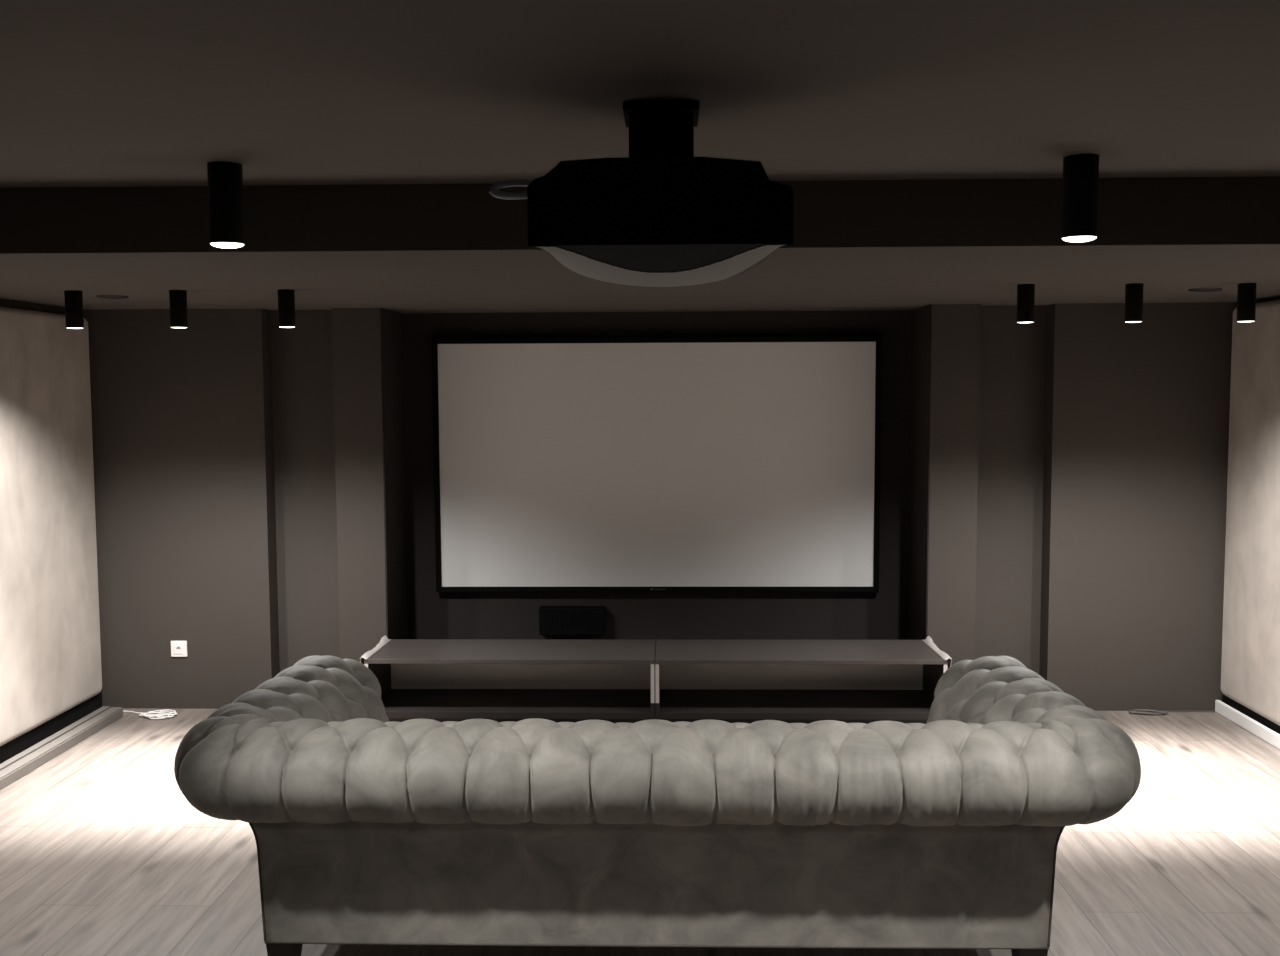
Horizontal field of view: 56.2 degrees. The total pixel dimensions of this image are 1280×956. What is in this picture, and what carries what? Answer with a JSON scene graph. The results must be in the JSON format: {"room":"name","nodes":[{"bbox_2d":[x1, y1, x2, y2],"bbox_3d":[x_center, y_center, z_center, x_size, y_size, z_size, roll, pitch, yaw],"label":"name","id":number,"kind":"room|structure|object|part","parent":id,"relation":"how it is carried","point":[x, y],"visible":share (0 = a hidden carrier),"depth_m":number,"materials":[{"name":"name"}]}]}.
{"room":"home theater","nodes":[
{"label":"home theater","id":0,"kind":"room"},
{"bbox_2d":[0,299,64,313],"bbox_3d":[-3.109,0.408,1.966,0.150,2.317,10.000,0,4,1],"label":"wall","id":1,"kind":"structure","parent":0,"point":[3,303],"depth_m":5.79,"materials":[{"name":"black paint"}]},
{"bbox_2d":[0,692,101,763],"bbox_3d":[-2.990,1.462,2.810,0.040,0.088,7.230,0,4,1],"label":"trim","id":2,"kind":"structure","parent":1,"relation":"attached to","point":[43,731],"depth_m":5.86,"materials":[{"name":"black"}]},
{"bbox_2d":[0,307,101,745],"bbox_3d":[-2.902,0.195,5.767,0.068,1.993,1.090,0,4,1],"label":"wall panel","id":3,"kind":"object","parent":1,"relation":"attached to","point":[50,645],"visible":0.98,"depth_m":5.78,"materials":[{"name":"beige fabric"}]},
{"bbox_2d":[0,706,122,789],"bbox_3d":[-2.838,1.484,2.728,0.107,0.056,7.070,0,4,1],"label":"baseboard","id":4,"kind":"structure","parent":1,"relation":"attached to","point":[30,759],"depth_m":5.62,"materials":[{"name":"white wood"}]},
{"bbox_2d":[83,309,279,708],"bbox_3d":[-2.436,0.154,6.610,0.958,2.118,0.570,0,4,1],"label":"wall","id":5,"kind":"structure","parent":0,"point":[182,418],"depth_m":6.33,"materials":[{"name":"beige paint"}]},
{"bbox_2d":[171,641,186,656],"bbox_3d":[-2.451,0.908,6.374,0.086,0.086,0.013,0,4,1],"label":"wall socket","id":6,"kind":"object","parent":5,"relation":"attached to","point":[178,648],"visible":1,"depth_m":6.37,"materials":[{"name":"white plastic"}]},
{"bbox_2d":[270,310,339,671],"bbox_3d":[-1.771,0.148,6.660,0.369,2.118,0.435,0,4,1],"label":"wall","id":7,"kind":"structure","parent":0,"point":[302,354],"depth_m":6.43,"materials":[{"name":"beige paint"}]},
{"bbox_2d":[332,308,386,662],"bbox_3d":[-1.463,0.152,6.585,0.252,2.118,0.570,0,4,1],"label":"wall","id":8,"kind":"structure","parent":0,"point":[356,332],"depth_m":6.29,"materials":[{"name":"beige paint"}]},
{"bbox_2d":[380,308,407,638],"bbox_3d":[-1.335,0.155,6.533,0.006,2.118,0.466,0,4,1],"label":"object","id":9,"kind":"structure","parent":8,"relation":"attached to","point":[390,321],"depth_m":6.50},
{"bbox_2d":[0,0,1279,187],"bbox_3d":[-0.078,-0.706,0.359,6.300,0.120,7.118,0,4,1],"label":"ceiling","id":10,"kind":"structure","parent":0,"point":[94,93],"depth_m":2.46,"materials":[{"name":"beige paint"}]},
{"bbox_2d":[207,161,244,247],"bbox_3d":[-1.142,-0.750,3.308,0.092,0.228,0.092,0,4,1],"label":"ceiling lamp","id":11,"kind":"object","parent":10,"relation":"attached to","point":[225,179],"visible":1,"depth_m":3.27,"materials":[{"name":"black metal"}]},
{"bbox_2d":[210,242,243,247],"bbox_3d":[-1.142,-0.642,3.316,0.089,0.012,0.089,0,4,1],"label":"diffuser","id":12,"kind":"object","parent":11,"relation":"attached to","point":[217,244],"depth_m":3.29,"materials":[{"name":"white"}]},
{"bbox_2d":[489,101,792,286],"bbox_3d":[0.005,-0.628,2.624,0.606,0.376,0.534,0,4,1],"label":"projector","id":13,"kind":"object","parent":10,"relation":"hanging from","point":[661,214],"visible":1,"depth_m":2.37,"materials":[{"name":"black plastic"},{"name":"grey translucent plastic"}]},
{"bbox_3d":[0.040,-0.545,2.365,0.520,0.169,0.008,0,4,1],"label":"panel","id":14,"kind":"part","parent":13,"relation":"part of","materials":[{"name":"black plastic"}]},
{"bbox_2d":[727,244,781,278],"bbox_3d":[0.282,-0.490,2.675,0.071,0.065,0.329,-2,5,-18],"label":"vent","id":15,"kind":"object","parent":13,"relation":"attached to","point":[740,265],"depth_m":2.62,"materials":[{"name":"black plastic"}]},
{"bbox_2d":[1061,154,1098,241],"bbox_3d":[1.195,-0.756,3.255,0.092,0.228,0.092,0,4,1],"label":"ceiling lamp","id":16,"kind":"object","parent":10,"relation":"attached to","point":[1080,189],"visible":1,"depth_m":3.22,"materials":[{"name":"black metal"}]},
{"bbox_2d":[1062,236,1096,241],"bbox_3d":[1.196,-0.648,3.263,0.089,0.012,0.089,0,4,1],"label":"diffuser","id":17,"kind":"object","parent":16,"relation":"attached to","point":[1066,238],"depth_m":3.24,"materials":[{"name":"white"}]},
{"bbox_2d":[0,176,1279,312],"bbox_3d":[0.047,-0.913,5.205,6.300,0.200,3.182,0,4,1],"label":"ceiling","id":18,"kind":"structure","parent":0,"point":[858,245],"depth_m":3.69,"materials":[{"name":"beige paint"}]},
{"bbox_2d":[64,290,83,328],"bbox_3d":[-2.399,-0.713,5.082,0.070,0.158,0.070,0,4,1],"label":"ceiling lamp","id":19,"kind":"object","parent":18,"relation":"attached to","point":[74,317],"visible":1,"depth_m":5.05,"materials":[{"name":"black metal"}]},
{"bbox_2d":[96,295,128,298],"bbox_3d":[-2.359,-0.809,5.361,0.136,0.008,0.136,0,4,1],"label":"ceiling fitting","id":20,"kind":"object","parent":18,"relation":"attached to","point":[97,296],"visible":1,"depth_m":5.33,"materials":[{"name":"black plastic"}]},
{"bbox_2d":[169,290,187,327],"bbox_3d":[-1.956,-0.715,5.081,0.070,0.158,0.070,0,4,1],"label":"ceiling lamp","id":21,"kind":"object","parent":18,"relation":"attached to","point":[178,313],"visible":1,"depth_m":5.05,"materials":[{"name":"black metal"}]},
{"bbox_2d":[277,289,295,327],"bbox_3d":[-1.498,-0.717,5.080,0.070,0.158,0.070,0,4,1],"label":"ceiling lamp","id":22,"kind":"object","parent":18,"relation":"attached to","point":[286,297],"visible":1,"depth_m":5.05,"materials":[{"name":"black metal"}]},
{"bbox_2d":[1017,284,1034,322],"bbox_3d":[1.600,-0.723,4.972,0.070,0.158,0.070,0,4,1],"label":"ceiling lamp","id":23,"kind":"object","parent":18,"relation":"attached to","point":[1025,292],"visible":1,"depth_m":4.94,"materials":[{"name":"black metal"}]},
{"bbox_2d":[1124,283,1143,322],"bbox_3d":[2.048,-0.724,4.969,0.070,0.158,0.070,0,4,1],"label":"ceiling lamp","id":24,"kind":"object","parent":18,"relation":"attached to","point":[1133,291],"visible":1,"depth_m":4.94,"materials":[{"name":"black metal"}]},
{"bbox_2d":[1188,288,1222,291],"bbox_3d":[2.469,-0.821,5.237,0.136,0.008,0.136,0,4,1],"label":"ceiling fitting","id":25,"kind":"object","parent":18,"relation":"attached to","point":[1195,289],"visible":1,"depth_m":5.21,"materials":[{"name":"black plastic"}]},
{"bbox_2d":[1236,283,1256,321],"bbox_3d":[2.518,-0.727,4.977,0.070,0.158,0.070,0,4,1],"label":"ceiling lamp","id":26,"kind":"object","parent":18,"relation":"attached to","point":[1246,293],"visible":1,"depth_m":4.95,"materials":[{"name":"black metal"}]},
{"bbox_2d":[0,708,1279,955],"bbox_3d":[-0.030,1.616,1.979,6.300,0.120,10.000,0,4,1],"label":"floor","id":27,"kind":"structure","parent":0,"point":[103,852],"depth_m":4.26,"materials":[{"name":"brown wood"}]},
{"bbox_2d":[123,709,176,718],"bbox_3d":[-2.577,1.233,6.257,0.333,0.021,0.141,0,4,7],"label":"cable","id":28,"kind":"object","parent":27,"relation":"on","point":[156,714],"visible":1,"depth_m":6.24,"materials":[{"name":"white plastic"}]},
{"bbox_2d":[360,636,655,722],"bbox_3d":[-0.643,1.043,6.095,1.442,0.407,0.483,0,4,1],"label":"tv stand","id":29,"kind":"object","parent":27,"relation":"on","point":[441,680],"visible":0.68,"depth_m":6.12,"materials":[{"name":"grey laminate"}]},
{"bbox_3d":[-1.333,1.069,6.119,0.020,0.358,0.475,0,4,1],"label":"panel","id":30,"kind":"part","parent":29,"relation":"part of","materials":[{"name":"black laminate"}]},
{"bbox_2d":[381,689,650,718],"bbox_3d":[-0.632,1.146,6.107,1.382,0.030,0.472,0,4,1],"label":"shelf","id":31,"kind":"object","parent":29,"relation":"attached to","point":[398,703],"depth_m":6.03,"materials":[{"name":"black laminate"}]},
{"bbox_3d":[0.068,1.066,6.082,0.020,0.358,0.475,0,4,1],"label":"panel","id":32,"kind":"part","parent":29,"relation":"part of","materials":[{"name":"black laminate"}]},
{"bbox_2d":[174,655,1140,955],"bbox_3d":[0.044,1.027,3.613,2.664,0.807,1.014,0,4,1],"label":"sofa","id":33,"kind":"object","parent":27,"relation":"on","point":[368,828],"visible":1,"depth_m":3.27,"materials":[{"name":"grey fabric"}]},
{"bbox_3d":[-1.008,1.369,3.410,0.086,0.166,0.086,0,4,1],"label":"leg","id":34,"kind":"part","parent":33,"relation":"part of","materials":[{"name":"brown wood"}]},
{"bbox_3d":[0.043,0.820,3.591,2.664,0.390,1.002,0,4,1],"label":"tufted backrest","id":35,"kind":"part","parent":33,"relation":"part of","materials":[{"name":"grey fabric"}]},
{"bbox_3d":[1.087,1.363,3.356,0.086,0.166,0.086,0,4,1],"label":"leg","id":36,"kind":"part","parent":33,"relation":"part of","materials":[{"name":"brown wood"}]},
{"bbox_2d":[655,636,951,723],"bbox_3d":[0.797,1.040,6.058,1.434,0.407,0.483,0,4,1],"label":"tv stand","id":37,"kind":"object","parent":27,"relation":"on","point":[731,681],"visible":0.75,"depth_m":6.08,"materials":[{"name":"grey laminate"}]},
{"bbox_3d":[0.091,1.065,6.082,0.020,0.358,0.475,0,4,1],"label":"panel","id":38,"kind":"part","parent":37,"relation":"part of","materials":[{"name":"black laminate"}]},
{"bbox_2d":[659,689,932,719],"bbox_3d":[0.788,1.143,6.070,1.374,0.030,0.472,0,4,1],"label":"shelf","id":39,"kind":"object","parent":37,"relation":"attached to","point":[675,704],"depth_m":6.00,"materials":[{"name":"black laminate"}]},
{"bbox_3d":[1.484,1.062,6.046,0.020,0.358,0.475,0,4,1],"label":"panel","id":40,"kind":"part","parent":37,"relation":"part of","materials":[{"name":"black laminate"}]},
{"bbox_2d":[1128,709,1214,714],"bbox_3d":[2.765,1.214,6.217,0.455,0.017,0.084,0,4,1],"label":"cable","id":41,"kind":"object","parent":27,"relation":"on","point":[1134,711],"visible":1,"depth_m":6.23,"materials":[{"name":"grey plastic"}]},
{"bbox_2d":[401,310,911,639],"bbox_3d":[0.092,0.130,6.779,2.846,2.118,0.100,0,4,1],"label":"wall","id":42,"kind":"structure","parent":0,"point":[883,614],"depth_m":6.74,"materials":[{"name":"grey paint"}]},
{"bbox_2d":[539,606,604,634],"bbox_3d":[-0.381,0.803,6.755,0.370,0.155,0.072,0,4,1],"label":"wall box","id":43,"kind":"object","parent":42,"relation":"attached to","point":[553,620],"visible":1,"depth_m":6.72,"materials":[{"name":"black plastic"}]},
{"bbox_2d":[546,615,601,626],"bbox_3d":[-0.370,0.803,6.720,0.310,0.070,0.004,0,4,1],"label":"grille","id":44,"kind":"object","parent":43,"relation":"attached to","point":[551,620],"depth_m":6.72,"materials":[{"name":"black plastic"}]},
{"bbox_2d":[432,336,881,591],"bbox_3d":[0.090,-0.070,6.684,2.480,1.419,0.055,0,4,1],"label":"projection screen","id":45,"kind":"object","parent":42,"relation":"attached to","point":[628,464],"visible":1,"depth_m":6.67,"materials":[{"name":"white fabric"}]},
{"bbox_2d":[927,304,980,665],"bbox_3d":[1.632,0.144,6.505,0.248,2.118,0.570,0,4,1],"label":"wall","id":46,"kind":"structure","parent":0,"point":[955,328],"depth_m":6.21,"materials":[{"name":"beige paint"}]},
{"bbox_2d":[908,304,931,639],"bbox_3d":[1.504,0.148,6.460,0.006,2.118,0.466,0,4,1],"label":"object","id":47,"kind":"structure","parent":46,"relation":"attached to","point":[921,317],"depth_m":6.41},
{"bbox_2d":[975,305,1046,673],"bbox_3d":[1.947,0.138,6.564,0.379,2.118,0.435,0,4,1],"label":"wall","id":48,"kind":"structure","parent":0,"point":[1012,375],"depth_m":6.34,"materials":[{"name":"beige paint"}]},
{"bbox_2d":[1039,302,1236,710],"bbox_3d":[2.609,0.142,6.480,0.948,2.118,0.570,0,4,1],"label":"wall","id":49,"kind":"structure","parent":0,"point":[1136,429],"depth_m":6.20,"materials":[{"name":"beige paint"}]},
{"bbox_2d":[1256,297,1279,302],"bbox_3d":[3.038,0.393,1.808,0.150,2.317,10.000,0,4,1],"label":"wall","id":50,"kind":"structure","parent":0,"point":[1276,298],"depth_m":5.85,"materials":[{"name":"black paint"}]},
{"bbox_2d":[1215,700,1279,749],"bbox_3d":[2.920,1.460,2.657,0.022,0.062,7.225,0,4,1],"label":"baseboard","id":51,"kind":"structure","parent":50,"relation":"attached to","point":[1263,732],"depth_m":5.89,"materials":[{"name":"white wood"}]},
{"bbox_2d":[1221,300,1279,725],"bbox_3d":[2.995,0.251,4.510,0.073,2.007,3.305,0,4,1],"label":"wall panel","id":52,"kind":"object","parent":50,"relation":"attached to","point":[1250,664],"visible":0.91,"depth_m":5.84,"materials":[{"name":"beige fabric"}]},
{"bbox_2d":[1222,694,1279,733],"bbox_3d":[2.968,1.445,2.657,0.040,0.092,7.230,0,4,1],"label":"trim","id":53,"kind":"structure","parent":50,"relation":"attached to","point":[1264,721],"depth_m":5.94,"materials":[{"name":"black"}]}
]}

